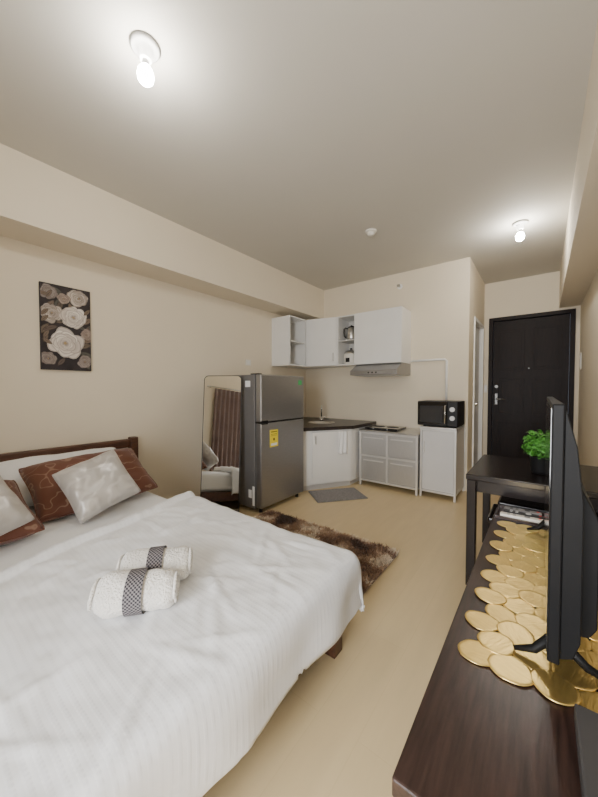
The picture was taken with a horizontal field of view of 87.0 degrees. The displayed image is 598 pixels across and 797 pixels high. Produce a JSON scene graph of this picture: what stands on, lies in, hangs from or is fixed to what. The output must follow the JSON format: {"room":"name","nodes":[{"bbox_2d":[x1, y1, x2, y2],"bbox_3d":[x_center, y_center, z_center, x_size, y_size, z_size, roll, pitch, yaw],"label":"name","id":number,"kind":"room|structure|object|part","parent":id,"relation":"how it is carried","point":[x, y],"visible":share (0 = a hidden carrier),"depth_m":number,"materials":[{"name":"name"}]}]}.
{"room":"studio apartment","nodes":[
{"label":"studio apartment","id":0,"kind":"room"},
{"bbox_2d":[0,235,305,498],"bbox_3d":[-1.566,-0.258,3.072,0.100,2.750,5.560,1,2,38],"label":"wall","id":1,"kind":"structure","parent":0,"point":[155,344],"depth_m":2.94,"materials":[{"name":"beige paint"}]},
{"bbox_2d":[39,281,90,370],"bbox_3d":[-1.879,-0.564,2.547,0.038,0.670,0.340,1,2,38],"label":"painting","id":2,"kind":"object","parent":1,"relation":"attached to","point":[64,312],"visible":1,"depth_m":2.52,"materials":[{"name":"fabric"}]},
{"bbox_2d":[272,315,305,367],"bbox_3d":[-0.144,-0.803,4.549,0.330,0.680,0.380,1,2,38],"label":"open shelf","id":3,"kind":"object","parent":1,"relation":"attached to","point":[288,332],"visible":1,"depth_m":4.47,"materials":[{"name":"white laminate"}]},
{"bbox_3d":[-0.145,-0.801,4.550,0.312,0.016,0.348,1,2,38],"label":"shelf","id":4,"kind":"part","parent":3,"relation":"part of","materials":[{"name":"white wood"}]},
{"bbox_2d":[0,0,597,289],"bbox_3d":[0.202,-1.666,2.427,3.640,0.100,6.760,1,2,38],"label":"ceiling","id":5,"kind":"structure","parent":0,"point":[278,133],"depth_m":1.81,"materials":[{"name":"paint"}]},
{"bbox_2d":[130,31,159,86],"bbox_3d":[-0.694,-1.506,1.423,0.124,0.167,0.124,1,2,38],"label":"ceiling light","id":6,"kind":"object","parent":5,"relation":"attached to","point":[144,46],"visible":1,"depth_m":1.40,"materials":[{"name":"white glass"}]},
{"bbox_2d":[130,31,159,65],"bbox_3d":[-0.694,-1.557,1.422,0.124,0.064,0.124,1,2,38],"label":"socket","id":7,"kind":"object","parent":6,"relation":"attached to","point":[143,45],"depth_m":1.40,"materials":[{"name":"white plastic"}]},
{"bbox_3d":[-0.694,-1.460,1.424,0.069,0.075,0.069,1,2,38],"label":"bulb","id":8,"kind":"part","parent":6,"relation":"part of","materials":[{"name":"white glass"}]},
{"bbox_2d":[0,143,323,319],"bbox_3d":[-1.388,-1.404,2.903,0.350,0.450,5.360,1,2,38],"label":"beam","id":9,"kind":"structure","parent":5,"relation":"attached to","point":[43,205],"depth_m":2.62,"materials":[{"name":"beige paint"}]},
{"bbox_2d":[365,228,375,236],"bbox_3d":[0.700,-1.610,3.067,0.104,0.048,0.104,1,2,38],"label":"smoke detector","id":10,"kind":"object","parent":5,"relation":"attached to","point":[370,232],"visible":1,"depth_m":3.04,"materials":[{"name":"beige plastic"}]},
{"bbox_2d":[512,219,528,240],"bbox_3d":[2.053,-1.546,2.923,0.124,0.167,0.124,1,2,38],"label":"ceiling light","id":11,"kind":"object","parent":5,"relation":"attached to","point":[519,224],"visible":1,"depth_m":2.90,"materials":[{"name":"white glass"}]},
{"bbox_2d":[512,219,528,230],"bbox_3d":[2.053,-1.598,2.921,0.124,0.064,0.124,1,2,38],"label":"socket","id":12,"kind":"object","parent":11,"relation":"attached to","point":[519,224],"depth_m":2.90,"materials":[{"name":"white plastic"}]},
{"bbox_3d":[2.053,-1.500,2.924,0.069,0.075,0.069,1,2,38],"label":"bulb","id":13,"kind":"part","parent":11,"relation":"part of","materials":[{"name":"white glass"}]},
{"bbox_2d":[559,20,597,307],"bbox_3d":[1.480,-1.350,1.450,0.212,0.480,6.560,1,2,38],"label":"beam","id":14,"kind":"structure","parent":5,"relation":"attached to","point":[579,262],"depth_m":2.04,"materials":[{"name":"beige paint"}]},
{"bbox_2d":[199,480,499,796],"bbox_3d":[0.202,1.183,2.504,3.640,0.100,6.760,1,2,38],"label":"floor","id":15,"kind":"structure","parent":0,"point":[342,729],"depth_m":1.38,"materials":[{"name":"plastic"}]},
{"bbox_2d":[0,436,341,676],"bbox_3d":[-1.254,0.778,1.469,2.335,0.765,2.050,1,2,38],"label":"bed","id":16,"kind":"object","parent":15,"relation":"on","point":[131,442],"visible":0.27,"depth_m":2.47,"materials":[{"name":"brown wood"}]},
{"bbox_3d":[-2.151,0.429,2.152,0.050,0.075,1.910,1,2,38],"label":"rail","id":17,"kind":"part","parent":16,"relation":"part of","materials":[{"name":"brown wood"}]},
{"bbox_2d":[0,491,165,570],"bbox_3d":[-1.233,0.859,1.455,2.230,0.205,1.740,1,2,38],"label":"mattress","id":18,"kind":"object","parent":16,"relation":"on","point":[58,530],"visible":0.04,"depth_m":1.82,"materials":[{"name":"white fabric"}]},
{"bbox_2d":[0,480,44,545],"bbox_3d":[-1.718,0.607,1.506,0.435,0.282,0.686,1,2,31],"label":"pillow","id":19,"kind":"object","parent":18,"relation":"on","point":[35,526],"visible":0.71,"depth_m":1.64,"materials":[{"name":"brown fabric"}]},
{"bbox_2d":[0,475,34,535],"bbox_3d":[-1.533,0.525,1.463,0.296,0.324,0.387,0,2,18],"label":"cushion","id":20,"kind":"object","parent":19,"relation":"on","point":[14,514],"visible":1,"depth_m":1.53,"materials":[{"name":"white fabric"}]},
{"bbox_2d":[0,447,115,506],"bbox_3d":[-1.729,0.567,2.361,0.330,0.309,0.789,1,2,37],"label":"pillow","id":21,"kind":"object","parent":18,"relation":"on","point":[8,469],"visible":0.23,"depth_m":2.16,"materials":[{"name":"white fabric"}]},
{"bbox_2d":[18,448,157,522],"bbox_3d":[-1.446,0.565,2.218,0.408,0.329,0.729,1,2,37],"label":"pillow","id":22,"kind":"object","parent":18,"relation":"on","point":[50,502],"visible":0.59,"depth_m":2.01,"materials":[{"name":"brown fabric"}]},
{"bbox_2d":[52,449,140,522],"bbox_3d":[-1.268,0.536,1.991,0.358,0.368,0.332,1,2,21],"label":"cushion","id":23,"kind":"object","parent":18,"relation":"on","point":[91,486],"visible":1,"depth_m":1.92,"materials":[{"name":"white fabric"}]},
{"bbox_2d":[0,491,364,796],"bbox_3d":[-0.831,0.852,1.144,1.415,0.342,1.973,1,2,38],"label":"duvet","id":24,"kind":"object","parent":18,"relation":"on","point":[166,702],"visible":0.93,"depth_m":0.94,"materials":[{"name":"white fabric"}]},
{"bbox_2d":[87,567,179,618],"bbox_3d":[-0.557,0.663,1.089,0.262,0.139,0.160,0,2,-13],"label":"towel","id":25,"kind":"object","parent":24,"relation":"on","point":[126,593],"visible":1,"depth_m":1.04,"materials":[{"name":"white fabric"}]},
{"bbox_2d":[116,545,192,579],"bbox_3d":[-0.560,0.658,1.243,0.262,0.133,0.163,0,2,-15],"label":"towel","id":26,"kind":"object","parent":24,"relation":"on","point":[180,558],"visible":0.64,"depth_m":1.21,"materials":[{"name":"white fabric"}]},
{"bbox_3d":[-1.546,0.738,2.944,0.070,0.765,0.070,1,2,38],"label":"post","id":27,"kind":"part","parent":16,"relation":"part of","materials":[{"name":"brown wood"}]},
{"bbox_3d":[0.152,1.076,1.447,0.070,0.170,0.070,1,2,38],"label":"leg","id":28,"kind":"part","parent":16,"relation":"part of","materials":[{"name":"brown wood"}]},
{"bbox_2d":[200,375,241,511],"bbox_3d":[-0.739,0.448,2.998,0.365,1.337,0.184,0,2,2],"label":"mirror","id":29,"kind":"object","parent":15,"relation":"on","point":[222,401],"visible":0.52,"depth_m":3.00,"materials":[{"name":"clear mirror"}]},
{"bbox_2d":[237,373,303,512],"bbox_3d":[-0.394,0.426,3.454,0.612,1.362,0.692,1,2,38],"label":"refrigerator","id":30,"kind":"object","parent":15,"relation":"on","point":[272,406],"visible":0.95,"depth_m":3.14,"materials":[{"name":"silver metal"}]},
{"bbox_3d":[-0.182,0.645,3.297,0.073,0.822,0.682,1,2,38],"label":"fridge door","id":31,"kind":"part","parent":30,"relation":"part of","materials":[{"name":"silver metal"}]},
{"bbox_3d":[-0.182,-0.010,3.280,0.073,0.457,0.682,1,2,38],"label":"freezer door","id":32,"kind":"part","parent":30,"relation":"part of","materials":[{"name":"silver metal"}]},
{"bbox_2d":[252,509,399,593],"bbox_3d":[0.022,1.111,2.425,1.332,0.045,0.716,1,2,38],"label":"rug","id":33,"kind":"object","parent":15,"relation":"on","point":[374,559],"visible":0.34,"depth_m":2.41,"materials":[{"name":"brown fur"}]},
{"bbox_2d":[303,425,371,490],"bbox_3d":[0.202,0.725,4.314,1.204,0.718,1.264,1,2,38],"label":"base cabinet","id":34,"kind":"object","parent":15,"relation":"on","point":[324,467],"visible":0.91,"depth_m":3.79,"materials":[{"name":"white laminate"}]},
{"bbox_3d":[0.395,0.705,3.807,0.515,0.615,0.017,-1,2,-21],"label":"door","id":35,"kind":"part","parent":34,"relation":"part of","materials":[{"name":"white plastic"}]},
{"bbox_2d":[303,417,375,430],"bbox_3d":[0.205,0.344,4.292,1.235,0.040,1.290,1,2,38],"label":"countertop","id":36,"kind":"structure","parent":34,"relation":"on","point":[339,424],"depth_m":4.02,"materials":[{"name":"black stone"}]},
{"bbox_2d":[308,421,334,423],"bbox_3d":[0.306,0.341,4.271,0.366,0.043,0.366,1,2,38],"label":"sink","id":37,"kind":"object","parent":36,"relation":"in","point":[314,422],"visible":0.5,"depth_m":4.38,"materials":[{"name":"metal"}]},
{"bbox_2d":[338,431,346,453],"bbox_3d":[0.530,0.535,3.805,0.138,0.276,0.030,-1,2,-22],"label":"dish towel","id":38,"kind":"object","parent":34,"relation":"hanging from","point":[342,442],"visible":1,"depth_m":3.80,"materials":[{"name":"white fabric"}]},
{"bbox_2d":[308,487,367,502],"bbox_3d":[0.435,1.095,3.591,0.580,0.016,0.380,0,2,-14],"label":"floor mat","id":39,"kind":"object","parent":15,"relation":"on","point":[341,494],"visible":1,"depth_m":3.54,"materials":[{"name":"grey fabric"}]},
{"bbox_2d":[359,428,419,495],"bbox_3d":[1.208,0.743,3.982,0.737,0.700,0.532,1,2,38],"label":"base cabinet","id":40,"kind":"object","parent":15,"relation":"on","point":[392,458],"visible":0.8,"depth_m":3.76,"materials":[{"name":"laminate"}]},
{"bbox_3d":[0.922,0.867,3.901,0.322,0.279,0.012,1,2,38],"label":"panel","id":41,"kind":"part","parent":40,"relation":"part of","materials":[{"name":"wood"}]},
{"bbox_3d":[0.922,0.570,3.893,0.322,0.254,0.012,1,2,38],"label":"panel","id":42,"kind":"part","parent":40,"relation":"part of","materials":[{"name":"metal"}]},
{"bbox_2d":[365,425,405,430],"bbox_3d":[1.107,0.376,4.033,0.420,0.030,0.340,1,2,38],"label":"cooktop","id":43,"kind":"object","parent":40,"relation":"in","point":[377,427],"visible":0.98,"depth_m":3.96,"materials":[{"name":"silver metal"}]},
{"bbox_3d":[1.199,0.873,3.687,0.322,0.279,0.012,1,2,38],"label":"panel","id":44,"kind":"part","parent":40,"relation":"part of","materials":[{"name":"metal"}]},
{"bbox_3d":[1.192,0.776,3.676,0.262,0.015,0.010,1,2,38],"label":"handle","id":45,"kind":"part","parent":40,"relation":"part of","materials":[{"name":"metal"}]},
{"bbox_3d":[1.199,0.576,3.679,0.322,0.254,0.012,1,2,38],"label":"panel","id":46,"kind":"part","parent":40,"relation":"part of","materials":[{"name":"metal"}]},
{"bbox_3d":[1.493,0.728,3.770,0.008,0.600,0.470,1,2,38],"label":"panel","id":47,"kind":"part","parent":40,"relation":"part of","materials":[{"name":"wood"}]},
{"bbox_2d":[419,425,465,502],"bbox_3d":[1.663,0.707,3.648,0.381,0.790,0.504,1,2,38],"label":"base cabinet","id":48,"kind":"object","parent":15,"relation":"on","point":[442,448],"visible":0.89,"depth_m":3.47,"materials":[{"name":"wood"}]},
{"bbox_3d":[1.526,0.692,3.467,0.327,0.662,0.014,1,2,38],"label":"door","id":49,"kind":"part","parent":48,"relation":"part of","materials":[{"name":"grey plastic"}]},
{"bbox_2d":[418,400,464,427],"bbox_3d":[1.625,0.170,3.610,0.420,0.285,0.408,1,2,38],"label":"microwave","id":50,"kind":"object","parent":48,"relation":"on","point":[447,413],"visible":0.98,"depth_m":3.46,"materials":[{"name":"black plastic"}]},
{"bbox_3d":[1.483,0.166,3.509,0.312,0.266,0.019,1,2,38],"label":"door","id":51,"kind":"part","parent":50,"relation":"part of","materials":[{"name":"black glass"}]},
{"bbox_3d":[1.648,0.170,3.381,0.098,0.266,0.019,1,2,38],"label":"control panel","id":52,"kind":"part","parent":50,"relation":"part of","materials":[{"name":"black plastic"}]},
{"bbox_3d":[1.811,0.689,3.542,0.008,0.710,0.446,1,2,38],"label":"panel","id":53,"kind":"part","parent":48,"relation":"part of","materials":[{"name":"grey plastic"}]},
{"bbox_2d":[487,504,497,522],"bbox_3d":[1.344,0.931,1.932,0.300,0.435,0.300,1,2,38],"label":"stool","id":54,"kind":"object","parent":15,"relation":"on","point":[490,516],"visible":0.17,"depth_m":1.97,"materials":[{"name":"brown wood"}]},
{"bbox_2d":[392,508,597,796],"bbox_3d":[0.843,0.899,0.978,0.550,0.550,1.540,1,2,38],"label":"tv console","id":55,"kind":"object","parent":15,"relation":"on","point":[474,732],"visible":0.46,"depth_m":0.59,"materials":[{"name":"brown wood"}]},
{"bbox_2d":[495,504,543,527],"bbox_3d":[1.137,0.596,1.596,0.230,0.022,0.170,1,2,38],"label":"tray","id":56,"kind":"object","parent":55,"relation":"on","point":[500,508],"visible":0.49,"depth_m":1.58,"materials":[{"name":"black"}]},
{"bbox_2d":[500,511,542,523],"bbox_3d":[1.102,0.591,1.560,0.180,0.022,0.038,1,2,36],"label":"remote control","id":57,"kind":"object","parent":56,"relation":"in","point":[505,514],"visible":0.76,"depth_m":1.55,"materials":[{"name":"beige plastic"}]},
{"bbox_2d":[504,506,541,515],"bbox_3d":[1.163,0.589,1.639,0.160,0.022,0.038,1,2,37],"label":"remote control","id":58,"kind":"object","parent":56,"relation":"in","point":[505,507],"visible":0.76,"depth_m":1.63,"materials":[{"name":"grey plastic"}]},
{"bbox_2d":[503,509,543,518],"bbox_3d":[1.137,0.590,1.596,0.170,0.022,0.038,1,2,39],"label":"remote control","id":59,"kind":"object","parent":56,"relation":"in","point":[504,510],"visible":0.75,"depth_m":1.59,"materials":[{"name":"black plastic"}]},
{"bbox_2d":[458,521,597,712],"bbox_3d":[0.852,0.618,1.042,0.429,0.006,1.020,1,2,38],"label":"table runner","id":60,"kind":"object","parent":55,"relation":"on","point":[560,683],"visible":0.62,"depth_m":0.85,"materials":[{"name":"gold metal"}]},
{"bbox_2d":[513,397,597,678],"bbox_3d":[0.870,0.308,1.055,0.193,0.612,0.970,1,2,38],"label":"television","id":61,"kind":"object","parent":60,"relation":"on","point":[570,521],"visible":1,"depth_m":0.69,"materials":[{"name":"black plastic"}]},
{"bbox_2d":[574,704,597,796],"bbox_3d":[0.533,0.620,0.445,0.200,0.036,0.291,1,2,38],"label":"media box","id":62,"kind":"object","parent":55,"relation":"on","point":[585,720],"visible":1,"depth_m":0.54,"materials":[{"name":"grey plastic"}]},
{"bbox_2d":[498,496,543,512],"bbox_3d":[1.574,0.923,2.197,0.300,0.435,0.300,1,2,38],"label":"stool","id":63,"kind":"object","parent":15,"relation":"on","point":[513,502],"visible":0.11,"depth_m":2.12,"materials":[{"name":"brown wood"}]},
{"bbox_2d":[465,454,597,584],"bbox_3d":[1.519,0.801,2.008,0.700,0.690,0.740,1,2,38],"label":"dining table","id":64,"kind":"object","parent":15,"relation":"on","point":[511,477],"visible":0.77,"depth_m":1.90,"materials":[{"name":"brown wood"}]},
{"bbox_3d":[1.058,0.821,1.935,0.050,0.655,0.050,1,2,38],"label":"leg","id":65,"kind":"part","parent":64,"relation":"part of","materials":[{"name":"brown wood"}]},
{"bbox_3d":[1.474,0.806,2.473,0.050,0.655,0.050,1,2,38],"label":"leg","id":66,"kind":"part","parent":64,"relation":"part of","materials":[{"name":"brown wood"}]},
{"bbox_2d":[521,429,545,474],"bbox_3d":[1.482,0.324,1.925,0.203,0.269,0.208,1,2,38],"label":"potted plant","id":67,"kind":"object","parent":64,"relation":"on","point":[535,448],"visible":0.68,"depth_m":1.91,"materials":[{"name":"green plant"}]},
{"bbox_3d":[1.478,0.406,1.928,0.116,0.105,0.116,1,2,38],"label":"pot","id":68,"kind":"part","parent":67,"relation":"part of","materials":[{"name":"black plastic"}]},
{"bbox_2d":[306,259,460,428],"bbox_3d":[1.044,-0.297,4.506,2.280,2.750,0.100,1,2,38],"label":"wall","id":69,"kind":"structure","parent":0,"point":[431,294],"depth_m":4.17,"materials":[{"name":"beige paint"}]},
{"bbox_2d":[292,317,343,368],"bbox_3d":[0.283,-0.808,4.726,0.785,0.680,0.453,1,2,38],"label":"upper cabinet","id":70,"kind":"object","parent":69,"relation":"attached to","point":[321,334],"visible":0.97,"depth_m":4.49,"materials":[{"name":"white laminate"}]},
{"bbox_3d":[0.313,-0.802,4.492,0.448,0.672,0.017,1,2,24],"label":"door","id":71,"kind":"part","parent":70,"relation":"part of","materials":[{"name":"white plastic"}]},
{"bbox_2d":[337,314,355,366],"bbox_3d":[0.746,-0.801,4.450,0.276,0.680,0.330,1,2,38],"label":"open shelf","id":72,"kind":"object","parent":69,"relation":"attached to","point":[343,345],"visible":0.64,"depth_m":4.45,"materials":[{"name":"white laminate"}]},
{"bbox_3d":[0.747,-0.804,4.451,0.248,0.016,0.312,1,2,38],"label":"shelf","id":73,"kind":"part","parent":72,"relation":"part of","materials":[{"name":"white wood"}]},
{"bbox_2d":[343,325,353,339],"bbox_3d":[0.734,-0.921,4.428,0.172,0.220,0.156,-1,2,-31],"label":"kettle","id":74,"kind":"object","parent":72,"relation":"on","point":[350,332],"visible":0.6,"depth_m":4.38,"materials":[{"name":"silver metal"}]},
{"bbox_2d":[344,348,353,363],"bbox_3d":[0.733,-0.593,4.439,0.206,0.233,0.209,1,2,38],"label":"rice cooker","id":75,"kind":"object","parent":72,"relation":"on","point":[348,355],"visible":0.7,"depth_m":4.35,"materials":[{"name":"beige plastic"}]},
{"bbox_3d":[0.844,-0.804,4.578,0.248,0.648,0.008,1,2,38],"label":"panel","id":76,"kind":"part","parent":72,"relation":"part of","materials":[{"name":"white wood"}]},
{"bbox_2d":[355,306,410,364],"bbox_3d":[1.099,-0.793,4.157,0.633,0.680,0.364,1,2,38],"label":"upper cabinet","id":77,"kind":"object","parent":69,"relation":"attached to","point":[382,335],"visible":0.94,"depth_m":4.00,"materials":[{"name":"white laminate"}]},
{"bbox_2d":[350,362,410,376],"bbox_3d":[1.060,-0.373,4.108,0.620,0.155,0.506,1,2,38],"label":"range hood","id":78,"kind":"object","parent":77,"relation":"attached to","point":[383,369],"visible":1,"depth_m":3.95,"materials":[{"name":"grey metal"}]},
{"bbox_2d":[411,358,447,399],"bbox_3d":[1.634,-0.242,3.972,0.449,0.509,0.028,1,2,38],"label":"conduit","id":79,"kind":"object","parent":69,"relation":"attached to","point":[439,359],"visible":1,"depth_m":3.84,"materials":[{"name":"white paint"}]},
{"bbox_2d":[459,257,484,490],"bbox_3d":[2.352,-0.290,4.254,0.100,2.750,1.300,1,2,38],"label":"wall","id":80,"kind":"structure","parent":0,"point":[472,286],"depth_m":3.75,"materials":[{"name":"beige paint"}]},
{"bbox_2d":[472,317,483,466],"bbox_3d":[2.401,0.024,4.295,0.138,2.120,0.750,1,2,38],"label":"door","id":81,"kind":"structure","parent":80,"relation":"in","point":[478,362],"depth_m":4.48,"materials":[{"name":"white wood"}]},
{"bbox_2d":[482,271,580,455],"bbox_3d":[3.178,-0.293,4.375,1.060,2.750,0.100,1,2,38],"label":"wall","id":82,"kind":"structure","parent":0,"point":[536,293],"depth_m":4.34,"materials":[{"name":"beige paint"}]},
{"bbox_2d":[487,308,575,458],"bbox_3d":[3.167,-0.037,4.353,0.953,2.238,0.119,1,2,38],"label":"door","id":83,"kind":"structure","parent":82,"relation":"in","point":[530,359],"depth_m":4.37,"materials":[{"name":"laminate"}]},
{"bbox_3d":[2.888,0.007,4.535,0.126,0.160,0.065,1,2,38],"label":"handle","id":84,"kind":"part","parent":83,"relation":"part of","materials":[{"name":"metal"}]},
{"bbox_2d":[577,269,597,466],"bbox_3d":[1.603,-0.212,1.385,0.100,2.750,6.760,1,2,38],"label":"wall","id":85,"kind":"structure","parent":0,"point":[587,444],"depth_m":3.15,"materials":[{"name":"beige paint"}]},
{"bbox_2d":[579,353,581,369],"bbox_3d":[3.415,-0.454,3.821,0.014,0.200,0.080,1,2,38],"label":"light switch","id":86,"kind":"object","parent":85,"relation":"attached to","point":[580,353],"visible":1,"depth_m":3.79,"materials":[{"name":"beige plastic"}]}
]}

